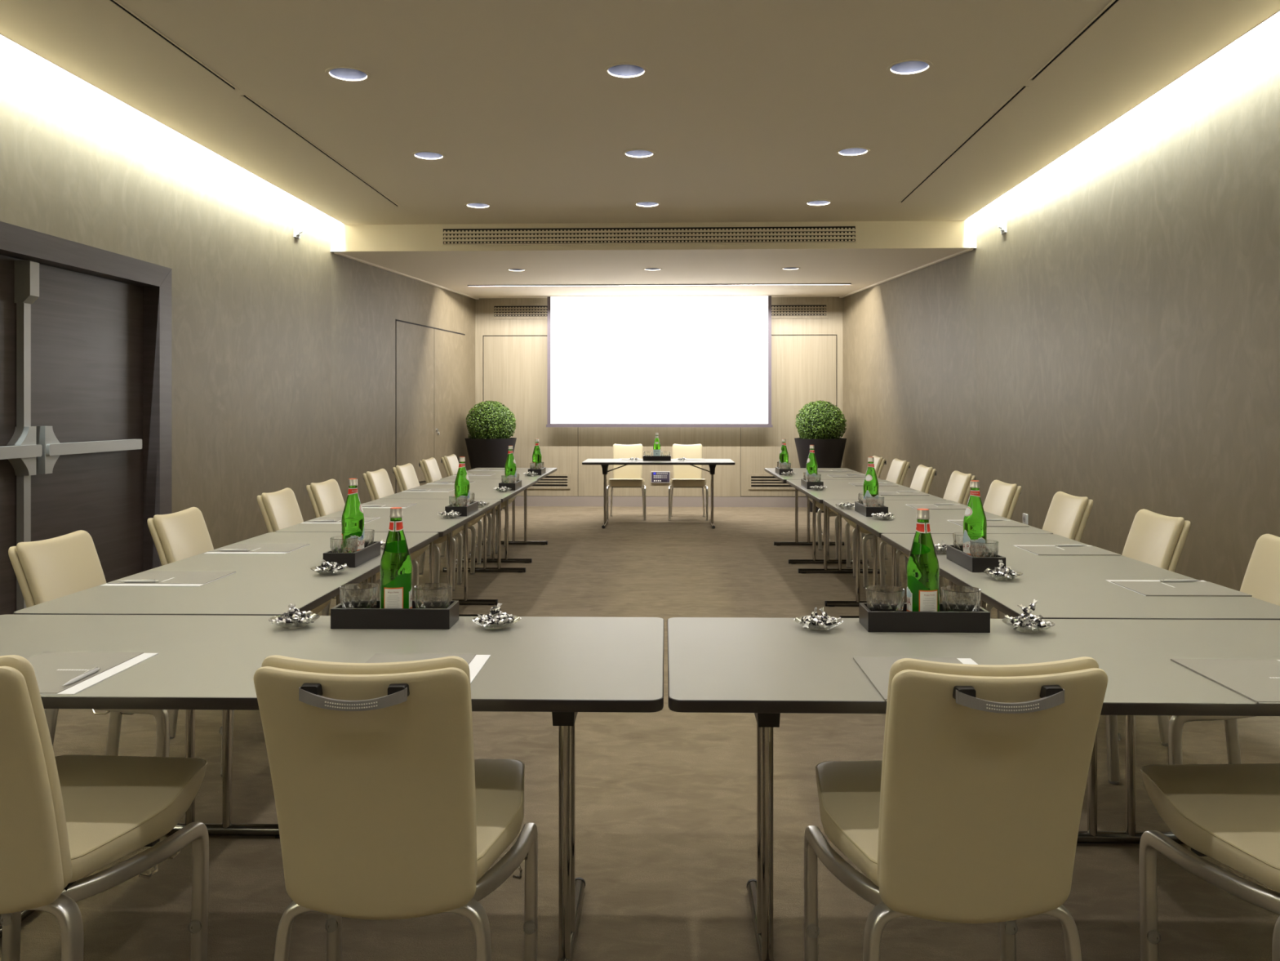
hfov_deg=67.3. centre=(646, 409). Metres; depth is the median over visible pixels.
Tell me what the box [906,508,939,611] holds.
water bottle
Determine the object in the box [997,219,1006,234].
wall sensor
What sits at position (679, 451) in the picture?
backrest
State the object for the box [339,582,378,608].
tumbler
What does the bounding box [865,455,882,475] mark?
backrest
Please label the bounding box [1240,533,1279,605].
backrest
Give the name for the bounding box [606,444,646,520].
chair
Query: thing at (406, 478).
chair back
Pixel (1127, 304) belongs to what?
wall
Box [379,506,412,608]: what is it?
water bottle
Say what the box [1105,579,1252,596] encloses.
folder
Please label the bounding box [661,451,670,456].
tumbler
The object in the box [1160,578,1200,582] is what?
ballpoint pen
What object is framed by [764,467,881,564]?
folding table
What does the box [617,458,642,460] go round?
folder
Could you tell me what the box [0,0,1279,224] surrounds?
ceiling
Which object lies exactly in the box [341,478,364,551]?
water bottle
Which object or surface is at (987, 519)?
ballpoint pen
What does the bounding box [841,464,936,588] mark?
chair
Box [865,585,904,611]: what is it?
tumbler
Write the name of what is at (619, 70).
recessed light
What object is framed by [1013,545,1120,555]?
folder
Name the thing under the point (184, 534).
backrest
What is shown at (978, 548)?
tumbler
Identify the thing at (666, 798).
floor
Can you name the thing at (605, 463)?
folding table
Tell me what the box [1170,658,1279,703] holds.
desk pad
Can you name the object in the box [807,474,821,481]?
tumbler
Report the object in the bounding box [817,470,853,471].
folder
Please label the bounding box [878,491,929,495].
folder
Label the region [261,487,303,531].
backrest
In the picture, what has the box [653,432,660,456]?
water bottle
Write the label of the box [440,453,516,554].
chair
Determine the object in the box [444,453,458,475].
chair back
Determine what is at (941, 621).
tray
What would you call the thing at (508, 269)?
recessed light
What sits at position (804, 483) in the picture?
tray
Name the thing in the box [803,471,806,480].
tumbler
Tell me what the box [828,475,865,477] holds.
folder
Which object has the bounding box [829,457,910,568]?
chair
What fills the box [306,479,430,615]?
chair
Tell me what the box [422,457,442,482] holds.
chair back
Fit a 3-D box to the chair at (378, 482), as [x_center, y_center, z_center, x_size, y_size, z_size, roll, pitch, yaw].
[-1.659,0.883,6.841,0.680,0.901,0.485,0,0,3]
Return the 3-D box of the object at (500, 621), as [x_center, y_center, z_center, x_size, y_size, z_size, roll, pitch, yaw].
[-0.388,0.568,2.560,0.046,0.029,0.021,0,0,43]
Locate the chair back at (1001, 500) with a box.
[982,480,1017,518]
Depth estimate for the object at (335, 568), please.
3.40 m
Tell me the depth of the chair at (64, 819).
1.88 m
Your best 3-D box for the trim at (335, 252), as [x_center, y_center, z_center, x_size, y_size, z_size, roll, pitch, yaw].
[-2.672,-1.522,11.288,0.037,0.018,3.976,0,0,10]
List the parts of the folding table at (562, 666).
edge trim, leg, leg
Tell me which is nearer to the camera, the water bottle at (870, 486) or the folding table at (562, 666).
the folding table at (562, 666)
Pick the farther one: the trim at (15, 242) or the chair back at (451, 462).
the chair back at (451, 462)
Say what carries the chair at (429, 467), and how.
on the floor
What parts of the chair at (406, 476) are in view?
leg, leg, leg, seat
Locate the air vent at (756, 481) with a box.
[748,473,795,489]
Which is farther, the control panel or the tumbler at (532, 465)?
the control panel
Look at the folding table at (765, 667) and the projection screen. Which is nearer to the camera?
the folding table at (765, 667)
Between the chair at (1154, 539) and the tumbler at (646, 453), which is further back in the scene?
the tumbler at (646, 453)
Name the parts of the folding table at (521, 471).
leg, leg, leg, leg, edge trim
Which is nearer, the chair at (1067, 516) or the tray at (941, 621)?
the tray at (941, 621)
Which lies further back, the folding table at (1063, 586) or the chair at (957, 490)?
the chair at (957, 490)
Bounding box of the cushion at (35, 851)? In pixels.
[0,654,72,888]
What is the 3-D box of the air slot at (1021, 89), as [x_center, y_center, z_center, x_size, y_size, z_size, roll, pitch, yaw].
[2.143,-1.797,6.802,0.039,0.033,2.999,0,0,2]
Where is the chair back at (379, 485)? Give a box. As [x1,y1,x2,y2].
[366,468,394,499]
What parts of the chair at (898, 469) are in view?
leg, leg, leg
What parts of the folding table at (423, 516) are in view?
leg, edge trim, leg, leg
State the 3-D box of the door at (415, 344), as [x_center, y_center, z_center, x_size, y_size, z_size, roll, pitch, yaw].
[-2.704,0.164,11.271,0.004,2.340,1.092,0,0,10]
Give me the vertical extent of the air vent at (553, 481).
0.210 m
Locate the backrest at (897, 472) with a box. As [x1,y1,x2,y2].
[885,457,906,484]
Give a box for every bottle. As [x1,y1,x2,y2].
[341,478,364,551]
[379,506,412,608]
[454,456,470,505]
[504,445,516,482]
[532,439,542,468]
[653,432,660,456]
[778,438,788,466]
[806,444,817,481]
[862,457,879,506]
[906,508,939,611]
[962,480,986,555]
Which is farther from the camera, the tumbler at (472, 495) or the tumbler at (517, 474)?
the tumbler at (517, 474)
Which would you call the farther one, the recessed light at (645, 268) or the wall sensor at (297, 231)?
the recessed light at (645, 268)
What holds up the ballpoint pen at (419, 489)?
on the paper at (428, 490)
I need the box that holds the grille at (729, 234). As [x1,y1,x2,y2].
[441,224,856,245]
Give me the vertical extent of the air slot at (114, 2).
0.033 m
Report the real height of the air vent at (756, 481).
0.213 m
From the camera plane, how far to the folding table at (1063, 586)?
3.02 m
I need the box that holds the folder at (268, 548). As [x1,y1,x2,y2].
[204,543,309,554]
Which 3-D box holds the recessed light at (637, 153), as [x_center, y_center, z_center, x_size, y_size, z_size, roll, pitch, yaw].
[-0.049,-1.842,6.696,0.235,0.125,0.235,0,0,2]
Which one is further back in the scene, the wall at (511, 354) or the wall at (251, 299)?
the wall at (511, 354)
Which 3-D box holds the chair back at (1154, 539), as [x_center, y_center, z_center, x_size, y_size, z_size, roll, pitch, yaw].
[2.089,0.686,4.012,0.171,0.507,0.368,0,0,3]
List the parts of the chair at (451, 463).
leg, leg, seat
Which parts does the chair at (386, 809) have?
leg, leg, handle, leg, seat, leg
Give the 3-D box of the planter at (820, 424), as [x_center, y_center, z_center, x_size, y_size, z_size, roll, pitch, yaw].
[2.273,0.607,12.534,0.673,1.453,0.678,0,0,28]
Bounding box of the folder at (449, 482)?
[426,480,475,484]
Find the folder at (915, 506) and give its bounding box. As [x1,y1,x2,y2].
[906,504,966,509]
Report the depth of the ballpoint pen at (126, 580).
3.25 m
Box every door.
[0,254,42,614]
[31,263,142,582]
[395,319,434,493]
[433,327,465,478]
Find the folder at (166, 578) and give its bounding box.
[100,570,235,586]
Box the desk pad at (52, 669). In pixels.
[26,651,158,694]
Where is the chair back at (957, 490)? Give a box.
[942,470,971,503]
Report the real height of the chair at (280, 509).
0.901 m
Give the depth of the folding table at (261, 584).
3.08 m
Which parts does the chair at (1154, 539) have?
leg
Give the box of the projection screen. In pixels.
[535,295,772,426]
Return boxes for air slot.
[106,0,239,89]
[240,95,400,207]
[897,86,1028,203]
[1027,0,1121,80]
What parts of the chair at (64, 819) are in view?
leg, leg, seat rail, seat, leg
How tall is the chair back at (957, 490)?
0.507 m
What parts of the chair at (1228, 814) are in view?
seat rail, leg, seat, leg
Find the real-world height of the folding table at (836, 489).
0.744 m
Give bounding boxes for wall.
[0,35,331,549]
[331,252,475,503]
[475,297,842,497]
[842,248,975,505]
[975,11,1279,591]
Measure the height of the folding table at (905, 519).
0.744 m
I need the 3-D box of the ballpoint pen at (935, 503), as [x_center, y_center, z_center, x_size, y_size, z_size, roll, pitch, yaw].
[1.830,0.581,5.884,0.138,0.011,0.009,0,0,0]
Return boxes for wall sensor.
[293,224,302,239]
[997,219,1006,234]
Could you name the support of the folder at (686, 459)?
on the folding table at (605, 463)
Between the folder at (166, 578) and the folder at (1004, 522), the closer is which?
the folder at (166, 578)
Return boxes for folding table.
[0,613,664,960]
[13,531,439,838]
[275,498,501,616]
[379,479,537,604]
[440,467,556,563]
[582,458,735,528]
[667,617,1279,960]
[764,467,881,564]
[786,479,945,606]
[822,499,1053,617]
[880,533,1279,844]
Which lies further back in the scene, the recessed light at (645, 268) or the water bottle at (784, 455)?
the recessed light at (645, 268)
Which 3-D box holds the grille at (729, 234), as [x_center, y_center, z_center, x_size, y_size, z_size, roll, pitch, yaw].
[0.013,-1.662,9.182,3.967,0.172,0.014,0,0,2]
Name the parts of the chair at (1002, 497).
leg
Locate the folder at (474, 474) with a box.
[453,473,495,475]
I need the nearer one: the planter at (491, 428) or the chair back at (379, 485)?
the chair back at (379, 485)
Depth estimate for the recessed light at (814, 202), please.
8.37 m
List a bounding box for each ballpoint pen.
[62,666,100,686]
[118,579,159,582]
[217,548,250,551]
[311,520,336,521]
[361,504,380,506]
[408,488,426,490]
[433,481,448,483]
[896,490,913,492]
[933,502,955,504]
[986,518,1005,520]
[1055,543,1086,546]
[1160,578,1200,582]
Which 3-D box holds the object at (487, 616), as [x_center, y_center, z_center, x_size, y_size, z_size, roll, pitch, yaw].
[-0.422,0.558,2.584,0.049,0.020,0.020,0,0,-29]
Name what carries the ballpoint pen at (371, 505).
on the folder at (382, 504)
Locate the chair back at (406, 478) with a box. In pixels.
[395,462,419,490]
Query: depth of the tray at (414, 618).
2.58 m
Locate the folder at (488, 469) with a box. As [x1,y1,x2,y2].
[468,468,504,471]
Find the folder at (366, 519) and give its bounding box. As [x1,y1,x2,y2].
[301,516,380,523]
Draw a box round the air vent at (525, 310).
[491,302,546,319]
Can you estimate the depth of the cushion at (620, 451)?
11.96 m
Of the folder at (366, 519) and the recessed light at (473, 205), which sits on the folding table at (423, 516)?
the folder at (366, 519)
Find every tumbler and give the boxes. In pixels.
[329,535,358,552]
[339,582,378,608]
[364,528,374,547]
[413,582,452,608]
[448,495,467,506]
[469,492,475,504]
[501,475,515,483]
[515,473,519,481]
[529,462,541,469]
[643,451,652,456]
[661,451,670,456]
[779,462,791,468]
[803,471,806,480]
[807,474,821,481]
[857,493,863,504]
[865,495,884,506]
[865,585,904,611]
[941,585,981,611]
[952,532,963,551]
[968,539,998,556]
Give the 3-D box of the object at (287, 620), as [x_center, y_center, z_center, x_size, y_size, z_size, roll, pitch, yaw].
[-0.961,0.567,2.571,0.050,0.016,0.020,0,0,-36]
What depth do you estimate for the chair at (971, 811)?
1.72 m
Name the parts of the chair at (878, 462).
leg, seat, leg, leg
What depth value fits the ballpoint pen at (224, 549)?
3.96 m
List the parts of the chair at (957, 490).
leg, leg, leg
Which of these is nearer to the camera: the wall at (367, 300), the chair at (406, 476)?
the chair at (406, 476)
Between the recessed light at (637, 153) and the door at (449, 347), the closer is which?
the recessed light at (637, 153)
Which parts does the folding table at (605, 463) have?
leg, edge trim, leg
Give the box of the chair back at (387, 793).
[261,654,477,880]
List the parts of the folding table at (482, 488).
leg, leg, leg, leg, edge trim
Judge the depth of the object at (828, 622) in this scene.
2.54 m
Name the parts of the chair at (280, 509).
seat, leg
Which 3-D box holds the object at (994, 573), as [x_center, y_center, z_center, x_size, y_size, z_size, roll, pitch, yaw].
[1.206,0.567,3.309,0.048,0.016,0.020,0,0,4]
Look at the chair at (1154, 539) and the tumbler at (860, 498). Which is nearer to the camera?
the chair at (1154, 539)
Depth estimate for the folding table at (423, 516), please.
5.33 m
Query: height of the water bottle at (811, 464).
0.310 m
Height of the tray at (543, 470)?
0.054 m
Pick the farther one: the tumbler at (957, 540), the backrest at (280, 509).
the backrest at (280, 509)
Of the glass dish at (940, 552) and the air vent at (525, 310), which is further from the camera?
the air vent at (525, 310)
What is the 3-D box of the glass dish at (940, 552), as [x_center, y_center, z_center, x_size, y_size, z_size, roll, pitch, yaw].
[1.207,0.578,3.942,0.131,0.024,0.131,0,0,2]
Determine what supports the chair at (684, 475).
on the floor
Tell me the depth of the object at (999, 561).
3.33 m
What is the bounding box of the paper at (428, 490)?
[403,488,454,492]
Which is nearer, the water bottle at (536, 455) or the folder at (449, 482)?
the folder at (449, 482)
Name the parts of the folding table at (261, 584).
leg, edge trim, leg, leg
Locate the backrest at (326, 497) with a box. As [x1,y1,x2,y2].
[310,479,345,516]
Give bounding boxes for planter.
[465,400,516,511]
[794,400,846,512]
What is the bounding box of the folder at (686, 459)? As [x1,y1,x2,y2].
[681,458,705,460]
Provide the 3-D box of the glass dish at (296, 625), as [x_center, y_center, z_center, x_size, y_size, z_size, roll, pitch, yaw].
[-0.955,0.578,2.608,0.131,0.024,0.131,0,0,2]
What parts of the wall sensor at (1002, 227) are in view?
sensor arm, plate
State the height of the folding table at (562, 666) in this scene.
0.744 m
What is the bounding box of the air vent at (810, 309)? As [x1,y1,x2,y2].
[771,302,829,318]
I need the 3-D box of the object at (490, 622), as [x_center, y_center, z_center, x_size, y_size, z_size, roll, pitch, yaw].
[-0.414,0.567,2.557,0.047,0.023,0.021,0,0,-30]
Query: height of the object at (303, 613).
0.016 m
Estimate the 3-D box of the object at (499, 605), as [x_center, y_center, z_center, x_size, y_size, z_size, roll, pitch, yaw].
[-0.404,0.545,2.601,0.020,0.044,0.028,0,0,-37]
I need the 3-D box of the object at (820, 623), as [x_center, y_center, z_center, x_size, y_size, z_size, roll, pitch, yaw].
[0.462,0.568,2.542,0.020,0.024,0.048,0,0,-42]
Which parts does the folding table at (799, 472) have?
leg, leg, leg, edge trim, leg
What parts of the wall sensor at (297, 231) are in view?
sensor arm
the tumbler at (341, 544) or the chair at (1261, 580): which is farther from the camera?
the tumbler at (341, 544)
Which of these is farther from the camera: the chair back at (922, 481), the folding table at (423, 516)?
the chair back at (922, 481)
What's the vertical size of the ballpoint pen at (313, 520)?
0.011 m
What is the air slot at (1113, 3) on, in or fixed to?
attached to the ceiling
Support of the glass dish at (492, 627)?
on the folding table at (562, 666)
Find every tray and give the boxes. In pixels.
[323,541,380,567]
[330,600,458,629]
[444,501,478,515]
[498,480,521,490]
[528,466,546,475]
[643,455,671,460]
[775,466,792,475]
[800,478,823,488]
[854,501,888,516]
[858,602,990,632]
[946,544,1005,572]
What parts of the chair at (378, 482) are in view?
leg, leg, seat, leg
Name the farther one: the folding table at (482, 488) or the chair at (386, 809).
the folding table at (482, 488)
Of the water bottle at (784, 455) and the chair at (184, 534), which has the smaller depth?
the chair at (184, 534)
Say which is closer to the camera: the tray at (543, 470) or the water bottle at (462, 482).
the water bottle at (462, 482)
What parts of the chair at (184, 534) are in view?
leg, seat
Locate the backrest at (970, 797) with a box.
[876,656,1098,886]
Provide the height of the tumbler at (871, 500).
0.095 m
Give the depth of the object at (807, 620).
2.56 m
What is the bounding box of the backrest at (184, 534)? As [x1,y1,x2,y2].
[153,506,213,563]
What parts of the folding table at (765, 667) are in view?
leg, leg, edge trim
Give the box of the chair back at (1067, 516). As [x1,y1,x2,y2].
[1042,491,1088,539]
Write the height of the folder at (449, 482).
0.004 m
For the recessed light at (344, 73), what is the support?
in the ceiling
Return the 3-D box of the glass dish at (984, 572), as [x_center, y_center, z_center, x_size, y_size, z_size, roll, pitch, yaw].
[1.236,0.578,3.331,0.131,0.024,0.131,0,0,2]
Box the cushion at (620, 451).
[613,444,642,478]
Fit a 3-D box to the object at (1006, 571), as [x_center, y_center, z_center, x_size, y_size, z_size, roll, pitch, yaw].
[1.246,0.557,3.312,0.049,0.019,0.021,0,0,-42]
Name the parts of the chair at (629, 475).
leg, leg, seat, seat rail, leg, leg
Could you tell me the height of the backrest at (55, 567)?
0.507 m
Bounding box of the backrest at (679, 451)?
[672,444,702,478]
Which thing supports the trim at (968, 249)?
attached to the wall at (908, 340)
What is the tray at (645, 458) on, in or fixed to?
on the folding table at (605, 463)
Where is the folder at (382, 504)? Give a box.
[360,502,417,507]
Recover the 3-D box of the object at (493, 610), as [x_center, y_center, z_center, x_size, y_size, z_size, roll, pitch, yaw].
[-0.411,0.543,2.589,0.021,0.033,0.041,0,0,-29]
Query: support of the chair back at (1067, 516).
on the chair at (1067, 516)
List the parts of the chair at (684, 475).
leg, leg, seat, leg, leg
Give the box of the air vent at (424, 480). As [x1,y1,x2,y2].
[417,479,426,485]
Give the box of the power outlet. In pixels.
[1022,512,1027,524]
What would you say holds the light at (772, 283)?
attached to the soffit
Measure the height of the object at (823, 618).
0.016 m
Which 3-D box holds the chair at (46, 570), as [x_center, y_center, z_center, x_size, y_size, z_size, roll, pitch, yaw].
[-1.756,0.883,3.274,0.680,0.901,0.485,0,0,2]
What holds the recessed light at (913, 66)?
in the ceiling
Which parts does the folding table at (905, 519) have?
leg, leg, edge trim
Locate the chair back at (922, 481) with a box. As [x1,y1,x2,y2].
[910,464,932,492]
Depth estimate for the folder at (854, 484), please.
7.48 m
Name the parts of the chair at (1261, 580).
leg, leg, leg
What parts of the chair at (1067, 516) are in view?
leg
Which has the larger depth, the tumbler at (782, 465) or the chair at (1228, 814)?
the tumbler at (782, 465)
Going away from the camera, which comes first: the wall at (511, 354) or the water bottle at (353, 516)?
the water bottle at (353, 516)
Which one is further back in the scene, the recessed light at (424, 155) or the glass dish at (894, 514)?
the recessed light at (424, 155)
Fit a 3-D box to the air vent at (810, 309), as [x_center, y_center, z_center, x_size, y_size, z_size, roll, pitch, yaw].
[2.018,-1.346,13.091,0.938,0.215,0.014,0,0,2]
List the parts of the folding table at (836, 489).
edge trim, leg, leg, leg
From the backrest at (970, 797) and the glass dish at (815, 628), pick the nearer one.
the backrest at (970, 797)
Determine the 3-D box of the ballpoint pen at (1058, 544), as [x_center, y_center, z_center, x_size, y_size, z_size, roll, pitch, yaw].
[1.817,0.581,4.105,0.138,0.011,0.010,0,0,-1]
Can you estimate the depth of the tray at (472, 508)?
5.29 m
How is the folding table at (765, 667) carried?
on the floor
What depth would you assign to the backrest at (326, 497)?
5.76 m
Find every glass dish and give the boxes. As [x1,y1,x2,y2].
[268,614,319,628]
[310,565,348,575]
[437,512,462,518]
[471,613,520,630]
[794,614,843,631]
[871,514,896,519]
[935,551,946,554]
[982,568,1022,580]
[1001,618,1054,633]
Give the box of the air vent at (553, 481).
[526,473,569,488]
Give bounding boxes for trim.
[0,221,171,571]
[333,251,479,299]
[839,248,973,297]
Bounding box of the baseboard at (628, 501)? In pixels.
[508,496,807,506]
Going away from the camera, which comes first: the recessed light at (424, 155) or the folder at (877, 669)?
the folder at (877, 669)
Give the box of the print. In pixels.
[923,598,935,610]
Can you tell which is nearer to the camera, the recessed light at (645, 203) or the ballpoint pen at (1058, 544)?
the ballpoint pen at (1058, 544)
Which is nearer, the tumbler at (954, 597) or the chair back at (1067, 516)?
the tumbler at (954, 597)
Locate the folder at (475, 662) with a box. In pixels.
[364,653,490,684]
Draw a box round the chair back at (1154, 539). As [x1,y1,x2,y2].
[1121,508,1184,569]
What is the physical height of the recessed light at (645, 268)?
0.106 m
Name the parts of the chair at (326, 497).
leg, leg, seat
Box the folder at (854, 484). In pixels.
[849,483,897,485]
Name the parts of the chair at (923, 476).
leg, seat, leg, leg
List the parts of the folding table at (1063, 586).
leg, edge trim, leg, leg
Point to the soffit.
(882, 251)
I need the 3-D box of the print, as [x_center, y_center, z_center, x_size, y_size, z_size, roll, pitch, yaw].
[0.754,0.527,2.557,0.034,0.046,0.003,0,0,-7]
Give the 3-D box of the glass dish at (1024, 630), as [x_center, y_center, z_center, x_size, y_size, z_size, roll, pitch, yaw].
[1.016,0.578,2.555,0.131,0.024,0.131,0,0,2]
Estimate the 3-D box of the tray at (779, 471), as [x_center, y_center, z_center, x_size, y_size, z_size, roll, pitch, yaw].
[1.259,0.563,8.784,0.121,0.054,0.321,0,0,1]
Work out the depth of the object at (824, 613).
2.59 m
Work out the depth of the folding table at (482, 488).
7.22 m
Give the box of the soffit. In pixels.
[330,213,976,298]
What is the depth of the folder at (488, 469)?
9.29 m
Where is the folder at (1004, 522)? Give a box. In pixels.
[946,520,1029,526]
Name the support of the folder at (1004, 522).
on the folding table at (905, 519)
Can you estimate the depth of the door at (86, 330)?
5.62 m
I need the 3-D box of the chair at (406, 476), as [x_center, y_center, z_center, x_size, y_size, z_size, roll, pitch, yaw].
[-1.638,0.883,7.549,0.680,0.901,0.485,0,0,3]
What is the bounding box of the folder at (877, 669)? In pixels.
[853,657,977,701]
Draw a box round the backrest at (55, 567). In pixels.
[16,529,106,604]
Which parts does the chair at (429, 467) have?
leg, leg, leg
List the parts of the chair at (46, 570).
leg, leg, leg, leg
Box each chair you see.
[0,654,208,960]
[8,529,234,777]
[146,506,331,739]
[253,654,537,960]
[257,487,380,599]
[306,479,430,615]
[363,468,463,599]
[392,462,484,584]
[418,457,497,564]
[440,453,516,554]
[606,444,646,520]
[667,444,708,520]
[804,656,1107,960]
[808,455,886,557]
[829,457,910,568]
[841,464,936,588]
[877,470,975,596]
[902,480,1021,618]
[986,491,1093,618]
[1106,533,1279,784]
[1121,508,1191,746]
[1138,763,1279,960]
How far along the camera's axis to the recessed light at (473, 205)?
8.48 m
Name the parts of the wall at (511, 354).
veneer panel, veneer panel, veneer panel, veneer panel, veneer panel, veneer panel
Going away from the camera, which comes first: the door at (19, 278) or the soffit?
the door at (19, 278)
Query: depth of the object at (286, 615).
2.59 m
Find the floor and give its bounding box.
[0,506,1279,960]
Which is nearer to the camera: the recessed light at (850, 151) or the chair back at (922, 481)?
the recessed light at (850, 151)
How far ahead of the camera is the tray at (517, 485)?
6.97 m
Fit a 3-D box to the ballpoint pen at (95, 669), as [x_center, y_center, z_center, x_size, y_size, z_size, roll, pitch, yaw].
[-1.227,0.581,2.087,0.010,0.011,0.138,0,0,-1]
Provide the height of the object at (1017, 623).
0.023 m
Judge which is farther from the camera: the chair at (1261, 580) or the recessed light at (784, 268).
the recessed light at (784, 268)
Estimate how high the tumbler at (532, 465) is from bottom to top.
0.095 m
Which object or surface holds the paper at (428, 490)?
on the folding table at (482, 488)
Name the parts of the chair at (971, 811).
leg, seat, leg, leg, handle, leg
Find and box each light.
[324,66,371,82]
[411,151,445,159]
[464,202,491,208]
[467,283,851,286]
[506,268,526,271]
[604,62,648,79]
[622,148,656,158]
[633,200,660,207]
[642,267,662,271]
[781,266,800,270]
[804,200,832,205]
[835,146,870,156]
[886,58,933,75]
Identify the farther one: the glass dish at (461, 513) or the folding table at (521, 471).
the folding table at (521, 471)
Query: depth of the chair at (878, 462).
8.74 m
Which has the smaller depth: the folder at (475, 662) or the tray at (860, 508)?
the folder at (475, 662)
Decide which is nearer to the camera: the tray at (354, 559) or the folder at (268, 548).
the tray at (354, 559)
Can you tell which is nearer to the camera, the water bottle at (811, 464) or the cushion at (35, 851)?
the cushion at (35, 851)
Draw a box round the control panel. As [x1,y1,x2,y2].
[650,471,670,482]

